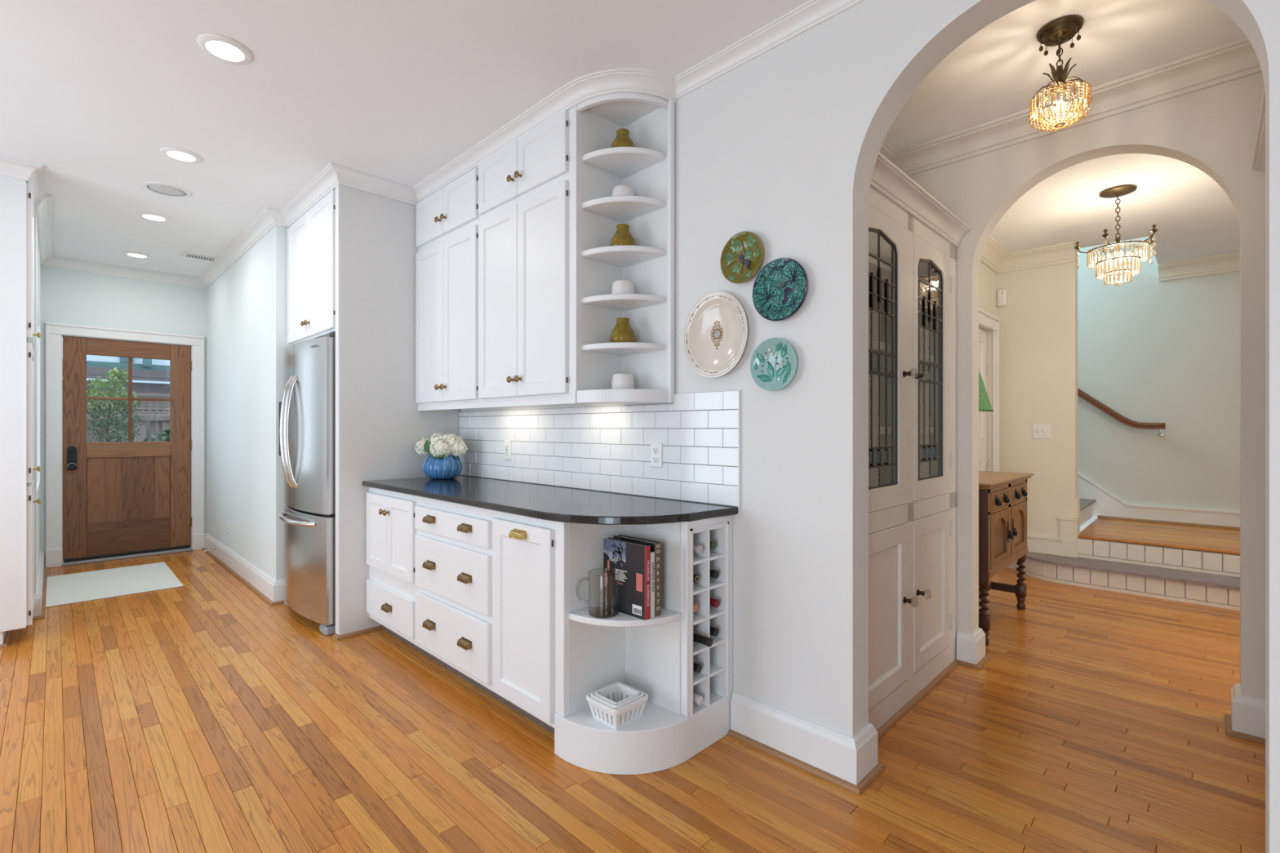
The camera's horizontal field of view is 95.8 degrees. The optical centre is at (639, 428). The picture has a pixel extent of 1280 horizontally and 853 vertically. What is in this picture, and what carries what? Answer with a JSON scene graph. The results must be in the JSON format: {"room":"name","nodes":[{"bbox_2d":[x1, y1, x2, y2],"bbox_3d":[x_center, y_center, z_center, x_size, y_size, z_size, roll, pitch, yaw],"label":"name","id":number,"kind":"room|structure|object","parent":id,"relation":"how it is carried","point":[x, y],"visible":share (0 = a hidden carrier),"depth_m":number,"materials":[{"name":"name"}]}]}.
{"room":"kitchen","nodes":[
{"label":"kitchen","id":0,"kind":"room"},
{"bbox_2d":[33,208,40,594],"bbox_3d":[-4.778,-0.140,4.377,2.050,2.760,0.315,0,0,45],"label":"wall","id":1,"kind":"structure","parent":0,"point":[37,348],"depth_m":4.25,"materials":[{"name":"paint"}]},
{"bbox_2d":[32,550,47,620],"bbox_3d":[-4.696,1.160,4.324,1.941,0.160,0.356,0,0,45],"label":"baseboard","id":2,"kind":"structure","parent":1,"relation":"attached to","point":[40,596],"depth_m":4.04,"materials":[{"name":"paint"}]},
{"bbox_2d":[33,193,53,265],"bbox_3d":[-4.671,-1.478,4.324,1.975,0.085,0.390,0,0,45],"label":"trim","id":3,"kind":"structure","parent":1,"relation":"attached to","point":[43,205],"depth_m":4.22,"materials":[{"name":"paint"}]},
{"bbox_2d":[40,265,206,565],"bbox_3d":[-5.038,-0.140,5.466,0.150,2.760,1.500,0,0,45],"label":"wall","id":4,"kind":"structure","parent":0,"point":[69,296],"depth_m":5.44,"materials":[{"name":"paint"}]},
{"bbox_2d":[45,321,204,568],"bbox_3d":[-4.909,0.149,5.566,0.172,2.182,1.136,0,0,45],"label":"trim","id":5,"kind":"structure","parent":4,"relation":"attached to","point":[55,331],"depth_m":5.30,"materials":[{"name":"paint"}]},
{"bbox_2d":[62,335,191,562],"bbox_3d":[-4.857,0.189,5.524,0.115,2.042,0.931,0,0,45],"label":"door","id":6,"kind":"structure","parent":4,"relation":"in","point":[130,497],"depth_m":5.51,"materials":[{"name":"brown wood"}]},
{"bbox_2d":[62,546,192,566],"bbox_3d":[-4.877,1.226,5.539,0.095,0.028,0.940,0,0,45],"label":"trim","id":7,"kind":"structure","parent":4,"relation":"attached to","point":[146,554],"depth_m":5.47,"materials":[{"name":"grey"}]},
{"bbox_2d":[206,225,289,581],"bbox_3d":[-3.241,-0.140,5.435,2.850,2.760,0.980,0,0,45],"label":"wall","id":8,"kind":"structure","parent":0,"point":[246,306],"depth_m":4.66,"materials":[{"name":"paint"}]},
{"bbox_2d":[41,207,288,288],"bbox_3d":[-3.874,-1.478,4.595,2.730,0.085,1.265,0,0,45],"label":"trim","id":9,"kind":"structure","parent":8,"relation":"attached to","point":[268,218],"depth_m":5.22,"materials":[{"name":"paint"}]},
{"bbox_2d":[202,533,284,605],"bbox_3d":[-3.479,1.160,5.024,2.689,0.160,0.140,0,0,45],"label":"baseboard","id":10,"kind":"structure","parent":8,"relation":"attached to","point":[270,590],"depth_m":4.60,"materials":[{"name":"paint"}]},
{"bbox_2d":[0,0,1246,277],"bbox_3d":[-0.103,-1.570,3.348,10.350,0.100,10.220,0,0,45],"label":"ceiling","id":11,"kind":"structure","parent":0,"point":[91,91],"depth_m":2.61,"materials":[{"name":"paint"}]},
{"bbox_2d":[123,251,151,258],"bbox_3d":[-4.403,-1.514,5.063,0.184,0.010,0.184,0,0,45],"label":"recessed light","id":12,"kind":"object","parent":11,"relation":"in","point":[132,254],"visible":1,"depth_m":5.05,"materials":[{"name":"white plastic"}]},
{"bbox_2d":[137,211,170,222],"bbox_3d":[-3.489,-1.514,4.152,0.184,0.010,0.184,0,0,45],"label":"recessed light","id":13,"kind":"object","parent":11,"relation":"in","point":[148,215],"visible":1,"depth_m":4.14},
{"bbox_2d":[142,181,191,197],"bbox_3d":[-3.011,-1.516,3.683,0.244,0.008,0.244,0,0,45],"label":"ceiling speaker","id":14,"kind":"object","parent":11,"relation":"attached to","point":[159,188],"visible":1,"depth_m":3.67},
{"bbox_2d":[146,184,186,195],"bbox_3d":[-3.011,-1.514,3.683,0.200,0.004,0.200,0,0,45],"label":"grille","id":15,"kind":"object","parent":14,"relation":"attached to","point":[162,189],"depth_m":3.67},
{"bbox_2d":[160,146,201,163],"bbox_3d":[-2.548,-1.514,3.212,0.184,0.010,0.184,0,0,45],"label":"recessed light","id":16,"kind":"object","parent":11,"relation":"in","point":[180,154],"visible":1,"depth_m":3.20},
{"bbox_2d":[179,252,217,262],"bbox_3d":[-3.901,-1.514,5.130,0.140,0.012,0.270,0,0,45],"label":"ceiling vent","id":17,"kind":"object","parent":11,"relation":"in","point":[183,254],"visible":0.99,"depth_m":5.11,"materials":[{"name":"metal"}]},
{"bbox_2d":[196,33,253,64],"bbox_3d":[-1.662,-1.514,2.317,0.184,0.010,0.184,0,0,45],"label":"recessed light","id":18,"kind":"object","parent":11,"relation":"in","point":[221,47],"visible":1,"depth_m":2.31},
{"bbox_2d":[1028,15,1092,131],"bbox_3d":[1.595,-1.332,2.197,0.191,0.370,0.207,0,0,45],"label":"pendant chandelier","id":19,"kind":"object","parent":11,"relation":"hanging from","point":[1061,30],"visible":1,"depth_m":2.18,"materials":[{"name":"clear glass"}]},
{"bbox_2d":[1074,184,1157,286],"bbox_3d":[3.040,-1.212,3.699,0.416,0.611,0.424,0,0,45],"label":"crystal chandelier","id":20,"kind":"object","parent":11,"relation":"hanging from","point":[1145,249],"visible":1,"depth_m":3.66,"materials":[{"name":"clear glass"}]},
{"bbox_2d":[0,549,1265,852],"bbox_3d":[-0.384,1.270,2.614,12.384,0.060,8.780,0,0,45],"label":"floor","id":21,"kind":"structure","parent":0,"point":[203,715],"depth_m":2.20,"materials":[{"name":"brown wood"}]},
{"bbox_2d":[0,154,44,648],"bbox_3d":[-3.901,-0.140,3.328,0.668,2.760,0.655,0,0,45],"label":"pantry cabinet","id":22,"kind":"object","parent":21,"relation":"on","point":[21,180],"visible":1,"depth_m":3.30,"materials":[{"name":"paint"}]},
{"bbox_2d":[45,562,183,607],"bbox_3d":[-4.242,1.236,4.657,1.140,0.007,0.757,0,0,45],"label":"door mat","id":23,"kind":"object","parent":21,"relation":"on","point":[69,588],"visible":1,"depth_m":4.57,"materials":[{"name":"white fabric"}]},
{"bbox_2d":[279,333,335,635],"bbox_3d":[-1.945,0.337,3.986,0.900,1.806,0.920,0,0,45],"label":"refrigerator","id":24,"kind":"object","parent":21,"relation":"on","point":[307,407],"visible":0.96,"depth_m":3.54,"materials":[{"name":"silver metal"}]},
{"bbox_2d":[287,184,459,639],"bbox_3d":[-1.883,-0.138,4.021,1.068,2.756,0.811,0,0,45],"label":"tall cabinet","id":25,"kind":"object","parent":21,"relation":"on","point":[351,256],"visible":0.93,"depth_m":3.55,"materials":[{"name":"paint"}]},
{"bbox_2d":[280,162,417,227],"bbox_3d":[-1.976,-1.478,3.892,1.120,0.085,0.542,0,0,45],"label":"trim","id":26,"kind":"structure","parent":25,"relation":"attached to","point":[333,175],"depth_m":3.56,"materials":[{"name":"paint"}]},
{"bbox_2d":[366,487,431,658],"bbox_3d":[-1.224,0.795,3.479,0.669,0.889,0.645,0,0,45],"label":"base cabinet","id":27,"kind":"object","parent":21,"relation":"on","point":[391,531],"visible":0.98,"depth_m":3.24,"materials":[{"name":"paint"}]},
{"bbox_2d":[362,475,737,524],"bbox_3d":[-0.641,0.335,2.917,2.287,0.030,0.635,0,0,45],"label":"countertop","id":28,"kind":"structure","parent":27,"relation":"on","point":[544,502],"depth_m":2.52,"materials":[{"name":"black stone"}]},
{"bbox_2d":[422,453,462,479],"bbox_3d":[-1.246,0.237,3.655,0.242,0.166,0.239,0,0,45],"label":"flower vase","id":29,"kind":"object","parent":28,"relation":"on","point":[450,467],"visible":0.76,"depth_m":3.57,"materials":[{"name":"blue ceramic"}]},
{"bbox_2d":[415,432,467,458],"bbox_3d":[-1.246,0.161,3.666,0.284,0.269,0.277,0,0,45],"label":"hydrangea bouquet","id":30,"kind":"object","parent":29,"relation":"in","point":[440,445],"visible":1,"depth_m":3.59,"materials":[{"name":"beige plant"}]},
{"bbox_2d":[414,496,508,706],"bbox_3d":[-0.715,0.795,2.980,0.754,0.889,0.640,0,0,45],"label":"base cabinet","id":31,"kind":"object","parent":21,"relation":"on","point":[453,541],"visible":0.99,"depth_m":2.73,"materials":[{"name":"paint"}]},
{"bbox_2d":[492,510,555,734],"bbox_3d":[-0.288,0.795,2.557,0.445,0.889,0.642,0,0,45],"label":"base cabinet","id":32,"kind":"object","parent":21,"relation":"on","point":[524,548],"visible":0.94,"depth_m":2.33,"materials":[{"name":"paint"}]},
{"bbox_2d":[554,521,732,774],"bbox_3d":[0.025,0.795,2.280,0.388,0.889,0.610,0,0,45],"label":"corner shelf unit","id":33,"kind":"object","parent":21,"relation":"on","point":[593,654],"visible":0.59,"depth_m":2.20,"materials":[{"name":"paint"}]},
{"bbox_2d":[576,568,619,618],"bbox_3d":[-0.149,0.620,2.181,0.146,0.158,0.129,0,0,45],"label":"glass mug","id":34,"kind":"object","parent":33,"relation":"on","point":[602,617],"visible":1,"depth_m":2.16,"materials":[{"name":"clear glass"}]},
{"bbox_2d":[586,684,648,729],"bbox_3d":[-0.085,1.043,2.167,0.178,0.085,0.178,0,0,45],"label":"basket","id":35,"kind":"object","parent":33,"relation":"on","point":[614,722],"visible":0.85,"depth_m":2.11,"materials":[{"name":"white plastic"}]},
{"bbox_2d":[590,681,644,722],"bbox_3d":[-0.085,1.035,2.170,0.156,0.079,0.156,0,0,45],"label":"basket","id":36,"kind":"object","parent":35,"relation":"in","point":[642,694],"visible":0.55,"depth_m":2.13,"materials":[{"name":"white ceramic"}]},
{"bbox_2d":[603,534,650,620],"bbox_3d":[-0.052,0.552,2.189,0.229,0.294,0.030,0,0,45],"label":"book","id":37,"kind":"object","parent":33,"relation":"on","point":[630,562],"visible":1,"depth_m":2.17,"materials":[{"name":"black paper"}]},
{"bbox_2d":[613,534,660,617],"bbox_3d":[-0.014,0.563,2.228,0.229,0.272,0.032,0,0,45],"label":"book","id":38,"kind":"object","parent":33,"relation":"on","point":[655,546],"visible":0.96,"depth_m":2.15,"materials":[{"name":"brown paper"}]},
{"bbox_2d":[650,551,654,618],"bbox_3d":[-0.034,0.578,2.208,0.229,0.242,0.020,0,0,45],"label":"book","id":39,"kind":"object","parent":33,"relation":"on","point":[652,553],"visible":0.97,"depth_m":2.13,"materials":[{"name":"white paper"}]},
{"bbox_2d":[680,515,732,719],"bbox_3d":[0.160,0.718,2.371,0.336,0.734,0.290,0,0,45],"label":"wine rack","id":40,"kind":"object","parent":33,"relation":"in","point":[713,682],"visible":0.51,"depth_m":2.27,"materials":[{"name":"paint"}]},
{"bbox_2d":[693,693,702,705],"bbox_3d":[0.124,1.044,2.324,0.306,0.073,0.073,0,0,45],"label":"wine bottle","id":41,"kind":"object","parent":40,"relation":"in","point":[697,699],"visible":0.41,"depth_m":2.22,"materials":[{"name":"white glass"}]},
{"bbox_2d":[693,544,702,554],"bbox_3d":[0.124,0.467,2.324,0.306,0.073,0.073,0,0,45],"label":"wine bottle","id":42,"kind":"object","parent":40,"relation":"in","point":[698,549],"visible":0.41,"depth_m":2.22,"materials":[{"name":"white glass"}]},
{"bbox_2d":[693,555,707,564],"bbox_3d":[0.116,0.512,2.332,0.328,0.012,0.092,0,0,45],"label":"shelf","id":43,"kind":"object","parent":40,"relation":"attached to","point":[703,560],"depth_m":2.24,"materials":[{"name":"paint"}]},
{"bbox_2d":[693,584,707,595],"bbox_3d":[0.116,0.627,2.332,0.328,0.012,0.092,0,0,45],"label":"shelf","id":44,"kind":"object","parent":40,"relation":"attached to","point":[697,588],"depth_m":2.24,"materials":[{"name":"paint"}]},
{"bbox_2d":[693,613,707,625],"bbox_3d":[0.116,0.741,2.332,0.328,0.012,0.092,0,0,45],"label":"shelf","id":45,"kind":"object","parent":40,"relation":"attached to","point":[698,618],"depth_m":2.24,"materials":[{"name":"paint"}]},
{"bbox_2d":[693,641,707,655],"bbox_3d":[0.116,0.855,2.332,0.328,0.012,0.092,0,0,45],"label":"shelf","id":46,"kind":"object","parent":40,"relation":"attached to","point":[698,648],"depth_m":2.24,"materials":[{"name":"paint"}]},
{"bbox_2d":[693,671,707,685],"bbox_3d":[0.116,0.970,2.332,0.328,0.012,0.092,0,0,45],"label":"shelf","id":47,"kind":"object","parent":40,"relation":"attached to","point":[703,676],"depth_m":2.25,"materials":[{"name":"paint"}]},
{"bbox_2d":[693,631,712,647],"bbox_3d":[0.158,0.810,2.291,0.306,0.073,0.073,0,0,45],"label":"wine bottle","id":48,"kind":"object","parent":40,"relation":"in","point":[708,642],"visible":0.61,"depth_m":2.19,"materials":[{"name":"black glass"}]},
{"bbox_2d":[710,597,719,608],"bbox_3d":[0.199,0.696,2.396,0.306,0.073,0.073,0,0,45],"label":"wine bottle","id":49,"kind":"object","parent":40,"relation":"in","point":[715,603],"visible":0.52,"depth_m":2.29,"materials":[{"name":"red glass"}]},
{"bbox_2d":[710,551,724,560],"bbox_3d":[0.189,0.512,2.406,0.328,0.012,0.096,0,0,45],"label":"shelf","id":50,"kind":"object","parent":40,"relation":"attached to","point":[719,556],"depth_m":2.32,"materials":[{"name":"paint"}]},
{"bbox_2d":[710,579,724,590],"bbox_3d":[0.189,0.627,2.406,0.328,0.012,0.096,0,0,45],"label":"shelf","id":51,"kind":"object","parent":40,"relation":"attached to","point":[718,584],"depth_m":2.32,"materials":[{"name":"paint"}]},
{"bbox_2d":[710,607,724,618],"bbox_3d":[0.189,0.741,2.406,0.328,0.012,0.096,0,0,45],"label":"shelf","id":52,"kind":"object","parent":40,"relation":"attached to","point":[719,611],"depth_m":2.32,"materials":[{"name":"paint"}]},
{"bbox_2d":[710,635,724,648],"bbox_3d":[0.189,0.855,2.406,0.328,0.012,0.096,0,0,45],"label":"shelf","id":53,"kind":"object","parent":40,"relation":"attached to","point":[718,640],"depth_m":2.32,"materials":[{"name":"paint"}]},
{"bbox_2d":[710,662,724,677],"bbox_3d":[0.189,0.970,2.406,0.328,0.012,0.096,0,0,45],"label":"shelf","id":54,"kind":"object","parent":40,"relation":"attached to","point":[715,668],"depth_m":2.32,"materials":[{"name":"paint"}]},
{"bbox_2d":[868,151,971,740],"bbox_3d":[1.121,0.098,2.721,0.444,2.285,1.283,0,0,45],"label":"tall cabinet","id":55,"kind":"object","parent":21,"relation":"on","point":[914,239],"visible":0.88,"depth_m":2.63,"materials":[{"name":"paint"}]},
{"bbox_2d":[868,255,937,308],"bbox_3d":[1.087,-0.700,2.755,0.324,0.030,1.257,0,0,45],"label":"shelf","id":56,"kind":"object","parent":55,"relation":"attached to","point":[886,270],"depth_m":2.82,"materials":[{"name":"paint"}]},
{"bbox_2d":[868,338,937,368],"bbox_3d":[1.087,-0.352,2.755,0.324,0.030,1.257,0,0,45],"label":"shelf","id":57,"kind":"object","parent":55,"relation":"attached to","point":[874,343],"depth_m":2.85,"materials":[{"name":"paint"}]},
{"bbox_2d":[868,426,937,434],"bbox_3d":[1.087,0.010,2.755,0.324,0.030,1.257,0,0,45],"label":"shelf","id":58,"kind":"object","parent":55,"relation":"attached to","point":[874,428],"depth_m":2.53,"materials":[{"name":"paint"}]},
{"bbox_2d":[978,471,1033,645],"bbox_3d":[2.160,0.776,3.763,0.486,0.928,1.080,0,0,45],"label":"sideboard","id":59,"kind":"object","parent":21,"relation":"on","point":[1002,495],"visible":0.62,"depth_m":3.51,"materials":[{"name":"brown wood"}]},
{"bbox_2d":[978,370,993,412],"bbox_3d":[2.133,-0.038,3.797,0.324,0.700,0.324,0,0,45],"label":"table lamp","id":60,"kind":"object","parent":59,"relation":"on","point":[984,405],"visible":0.14,"depth_m":3.68,"materials":[{"name":"fabric"}]},
{"bbox_2d":[1252,88,1265,172],"bbox_3d":[2.156,0.098,1.701,0.444,2.285,1.283,0,0,45],"label":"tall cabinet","id":61,"kind":"object","parent":21,"relation":"on","point":[1259,159],"visible":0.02,"depth_m":2.10,"materials":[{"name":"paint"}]},
{"bbox_2d":[458,0,1279,852],"bbox_3d":[0.664,-0.140,2.167,7.300,2.760,0.143,0,0,45],"label":"wall","id":62,"kind":"structure","parent":0,"point":[783,147],"depth_m":2.16,"materials":[{"name":"paint"}]},
{"bbox_2d":[415,165,479,410],"bbox_3d":[-1.076,-0.814,3.553,0.775,1.404,0.344,0,0,45],"label":"upper cabinet","id":63,"kind":"object","parent":62,"relation":"attached to","point":[447,220],"visible":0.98,"depth_m":3.41,"materials":[{"name":"paint"}]},
{"bbox_2d":[504,440,511,459],"bbox_3d":[-0.806,0.132,3.511,0.072,0.116,0.011,0,0,45],"label":"wall outlet","id":64,"kind":"object","parent":62,"relation":"attached to","point":[507,442],"visible":1,"depth_m":3.50,"materials":[{"name":"white plastic"}]},
{"bbox_2d":[478,106,577,408],"bbox_3d":[-0.503,-0.814,2.987,0.833,1.404,0.344,0,0,45],"label":"upper cabinet","id":65,"kind":"object","parent":62,"relation":"attached to","point":[526,188],"visible":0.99,"depth_m":2.85,"materials":[{"name":"paint"}]},
{"bbox_2d":[413,68,675,202],"bbox_3d":[-0.712,-1.488,3.022,2.036,0.065,0.314,0,0,36],"label":"trim","id":66,"kind":"structure","parent":65,"relation":"attached to","point":[577,91],"depth_m":2.67,"materials":[{"name":"paint"}]},
{"bbox_2d":[465,403,737,506],"bbox_3d":[-0.413,0.084,3.144,2.291,0.471,0.005,0,0,45],"label":"backsplash","id":67,"kind":"structure","parent":62,"relation":"attached to","point":[670,403],"depth_m":2.85,"materials":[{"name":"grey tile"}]},
{"bbox_2d":[575,92,674,404],"bbox_3d":[-0.067,-0.814,2.593,0.340,1.404,0.292,0,0,45],"label":"corner shelf","id":68,"kind":"object","parent":62,"relation":"attached to","point":[647,167],"visible":0.88,"depth_m":2.64,"materials":[{"name":"paint"}]},
{"bbox_2d":[609,317,635,342],"bbox_3d":[-0.078,-0.441,2.660,0.121,0.126,0.121,0,0,45],"label":"glass vase","id":69,"kind":"object","parent":68,"relation":"on","point":[623,331],"visible":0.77,"depth_m":2.62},
{"bbox_2d":[609,223,635,245],"bbox_3d":[-0.078,-0.868,2.660,0.121,0.126,0.121,0,0,45],"label":"glass vase","id":70,"kind":"object","parent":68,"relation":"on","point":[622,236],"visible":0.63,"depth_m":2.62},
{"bbox_2d":[611,373,634,389],"bbox_3d":[-0.078,-0.208,2.660,0.107,0.077,0.107,0,0,-9],"label":"ceramic pot","id":71,"kind":"object","parent":68,"relation":"on","point":[620,381],"visible":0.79,"depth_m":2.62,"materials":[{"name":"white ceramic"}]},
{"bbox_2d":[610,128,635,147],"bbox_3d":[-0.078,-1.302,2.660,0.121,0.126,0.121,0,0,45],"label":"glass vase","id":72,"kind":"object","parent":68,"relation":"on","point":[622,139],"visible":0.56,"depth_m":2.62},
{"bbox_2d":[611,280,634,293],"bbox_3d":[-0.078,-0.631,2.660,0.109,0.078,0.109,0,0,-24],"label":"ceramic pot","id":73,"kind":"object","parent":68,"relation":"on","point":[619,286],"visible":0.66,"depth_m":2.62,"materials":[{"name":"white ceramic"}]},
{"bbox_2d":[612,185,634,195],"bbox_3d":[-0.078,-1.062,2.660,0.107,0.077,0.107,0,0,45],"label":"ceramic pot","id":74,"kind":"object","parent":68,"relation":"on","point":[619,190],"visible":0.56,"depth_m":2.62,"materials":[{"name":"white ceramic"}]},
{"bbox_2d":[650,441,662,467],"bbox_3d":[0.074,0.122,2.644,0.072,0.116,0.009,0,0,45],"label":"wall outlet","id":75,"kind":"object","parent":62,"relation":"attached to","point":[656,448],"visible":1,"depth_m":2.64,"materials":[{"name":"white plastic"}]},
{"bbox_2d":[683,291,747,377],"bbox_3d":[0.316,-0.387,2.403,0.331,0.355,0.032,0,0,45],"label":"wall plate","id":76,"kind":"object","parent":62,"relation":"attached to","point":[715,334],"visible":1,"depth_m":2.41,"materials":[{"name":"beige ceramic"}]},
{"bbox_2d":[720,231,763,284],"bbox_3d":[0.411,-0.679,2.309,0.206,0.206,0.032,0,0,45],"label":"wall plate","id":77,"kind":"object","parent":62,"relation":"attached to","point":[742,255],"visible":1,"depth_m":2.31,"materials":[{"name":"green ceramic"}]},
{"bbox_2d":[674,0,864,99],"bbox_3d":[1.664,-1.492,1.052,4.310,0.055,0.065,0,0,45],"label":"trim","id":78,"kind":"structure","parent":62,"relation":"attached to","point":[812,13],"depth_m":2.23,"materials":[{"name":"paint"}]},
{"bbox_2d":[750,337,796,391],"bbox_3d":[0.514,-0.242,2.209,0.202,0.202,0.029,0,0,45],"label":"wall plate","id":79,"kind":"object","parent":62,"relation":"attached to","point":[773,364],"visible":1,"depth_m":2.21,"materials":[{"name":"teal ceramic"}]},
{"bbox_2d":[752,257,807,320],"bbox_3d":[0.532,-0.523,2.189,0.234,0.236,0.033,0,0,45],"label":"wall plate","id":80,"kind":"object","parent":62,"relation":"attached to","point":[780,288],"visible":1,"depth_m":2.19,"materials":[{"name":"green ceramic"}]},
{"bbox_2d":[728,691,884,795],"bbox_3d":[0.623,1.157,2.216,0.542,0.165,0.216,0,0,45],"label":"baseboard","id":81,"kind":"structure","parent":62,"relation":"attached to","point":[850,763],"depth_m":2.10,"materials":[{"name":"paint"}]},
{"bbox_2d":[879,36,1262,176],"bbox_3d":[1.632,-1.468,2.218,1.885,0.105,1.290,0,0,45],"label":"trim","id":82,"kind":"structure","parent":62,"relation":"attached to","point":[1237,59],"depth_m":2.58,"materials":[{"name":"paint"}]},
{"bbox_2d":[978,262,997,471],"bbox_3d":[2.355,-0.140,4.392,0.100,2.760,2.580,0,0,45],"label":"wall","id":83,"kind":"structure","parent":0,"point":[988,278],"depth_m":5.07,"materials":[{"name":"paint"}]},
{"bbox_2d":[978,328,987,471],"bbox_3d":[2.754,0.188,4.775,0.090,2.085,0.885,0,0,45],"label":"door","id":84,"kind":"structure","parent":83,"relation":"in","point":[983,367],"depth_m":5.02,"materials":[{"name":"paint"}]},
{"bbox_2d":[978,307,999,471],"bbox_3d":[2.788,0.133,4.737,0.032,2.215,1.110,0,0,45],"label":"trim","id":85,"kind":"structure","parent":83,"relation":"attached to","point":[986,319],"depth_m":5.06,"materials":[{"name":"paint"}]},
{"bbox_2d":[980,235,1075,274],"bbox_3d":[2.544,-1.450,4.114,0.560,0.140,2.450,0,0,45],"label":"trim","id":86,"kind":"structure","parent":83,"relation":"attached to","point":[995,256],"depth_m":4.90,"materials":[{"name":"paint"}]},
{"bbox_2d":[997,244,1077,568],"bbox_3d":[3.451,-0.190,5.032,0.560,2.860,0.130,0,0,45],"label":"wall","id":87,"kind":"structure","parent":0,"point":[1038,322],"depth_m":4.95,"materials":[{"name":"paint"}]},
{"bbox_2d":[996,288,1006,306],"bbox_3d":[3.212,-1.157,5.136,0.070,0.145,0.058,0,0,45],"label":"sensor","id":88,"kind":"object","parent":87,"relation":"attached to","point":[1001,294],"visible":1,"depth_m":5.11,"materials":[{"name":"white plastic"}]},
{"bbox_2d":[1032,424,1050,438],"bbox_3d":[3.433,0.029,4.945,0.132,0.122,0.018,0,0,45],"label":"switch plate","id":89,"kind":"object","parent":87,"relation":"attached to","point":[1039,431],"visible":1,"depth_m":4.95,"materials":[{"name":"white plastic"}]},
{"bbox_2d":[1026,497,1079,557],"bbox_3d":[3.449,0.825,5.018,0.577,0.490,0.152,0,0,45],"label":"baseboard","id":90,"kind":"structure","parent":87,"relation":"attached to","point":[1067,545],"depth_m":4.83,"materials":[{"name":"paint"}]},
{"bbox_2d":[909,71,1265,699],"bbox_3d":[2.517,-0.140,2.335,3.100,2.760,0.120,0,0,45],"label":"wall","id":91,"kind":"structure","parent":0,"point":[1213,130],"depth_m":2.52,"materials":[{"name":"paint"}]},
{"bbox_2d":[956,627,990,670],"bbox_3d":[1.626,1.157,3.215,0.517,0.165,0.210,0,0,45],"label":"baseboard","id":92,"kind":"object","parent":91,"relation":"attached to","point":[971,647],"visible":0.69,"depth_m":3.02,"materials":[{"name":"paint"}]},
{"bbox_2d":[1224,683,1265,745],"bbox_3d":[2.603,1.157,2.250,0.458,0.165,0.210,0,0,45],"label":"baseboard","id":93,"kind":"structure","parent":91,"relation":"attached to","point":[1246,719],"depth_m":2.31,"materials":[{"name":"paint"}]},
{"bbox_2d":[1080,498,1096,526],"bbox_3d":[3.342,0.178,6.082,2.170,1.424,1.212,0,0,45],"label":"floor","id":94,"kind":"structure","parent":0,"point":[1086,505],"depth_m":5.48,"materials":[{"name":"paint"}]},
{"bbox_2d":[1022,551,1239,610],"bbox_3d":[4.223,1.156,3.993,2.800,0.168,0.387,0,0,45],"label":"step","id":95,"kind":"structure","parent":0,"point":[1220,591],"depth_m":4.31,"materials":[{"name":"white tile"}]},
{"bbox_2d":[1077,236,1239,532],"bbox_3d":[4.602,-1.360,5.799,5.000,5.200,0.120,0,0,45],"label":"wall","id":96,"kind":"structure","parent":0,"point":[1150,350],"depth_m":5.44,"materials":[{"name":"paint"}]},
{"bbox_2d":[1077,387,1165,436],"bbox_3d":[4.356,-0.477,5.882,1.466,1.119,0.107,0,0,45],"label":"stair handrail","id":97,"kind":"object","parent":96,"relation":"attached to","point":[1081,393],"visible":0.54,"depth_m":5.56,"materials":[{"name":"brown wood"}]},
{"bbox_2d":[1077,471,1239,527],"bbox_3d":[5.097,0.410,5.205,3.260,0.960,0.030,0,0,45],"label":"baseboard","id":98,"kind":"structure","parent":96,"relation":"attached to","point":[1107,504],"depth_m":5.50,"materials":[{"name":"paint"}]},
{"bbox_2d":[1157,252,1239,281],"bbox_3d":[5.532,-1.450,4.713,1.950,0.140,0.120,0,0,45],"label":"trim","id":99,"kind":"structure","parent":96,"relation":"attached to","point":[1230,262],"depth_m":5.20,"materials":[{"name":"paint"}]},
{"bbox_2d":[1078,515,1239,577],"bbox_3d":[4.936,1.053,4.451,2.430,0.374,1.330,0,0,45],"label":"step","id":100,"kind":"structure","parent":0,"point":[1215,549],"depth_m":4.62,"materials":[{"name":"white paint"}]},
{"label":"outside","id":101,"kind":"structure","parent":0,"visible":0},
{"bbox_2d":[62,533,62,558],"bbox_3d":[-8.406,1.365,9.705,10.400,0.150,14.000,0,0,45],"label":"ground","id":102,"kind":"structure","parent":101,"point":[62,533],"depth_m":6.34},
{"bbox_2d":[86,366,144,442],"bbox_3d":[-6.376,0.272,6.915,0.559,2.038,0.694,0,0,45],"label":"tree","id":103,"kind":"object","parent":102,"relation":"on","point":[112,409],"visible":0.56,"depth_m":6.91,"materials":[{"name":"green plant"}]},
{"bbox_2d":[62,337,169,442],"bbox_3d":[-8.759,-0.835,9.703,0.700,4.250,8.500,0,0,45],"label":"house","id":104,"kind":"structure","parent":102,"relation":"on","point":[148,375],"depth_m":9.77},
{"bbox_2d":[62,390,169,533],"bbox_3d":[-6.561,0.415,7.602,0.100,1.750,3.600,0,0,45],"label":"fence","id":105,"kind":"object","parent":102,"relation":"on","point":[159,420],"visible":0.1,"depth_m":7.61,"materials":[{"name":"grey wood"}]},
{"bbox_2d":[142,427,169,441],"bbox_3d":[-5.929,0.618,7.224,0.574,1.346,0.636,0,0,45],"label":"shrub","id":106,"kind":"object","parent":102,"relation":"on","point":[162,435],"visible":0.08,"depth_m":7.15,"materials":[{"name":"green plant"}]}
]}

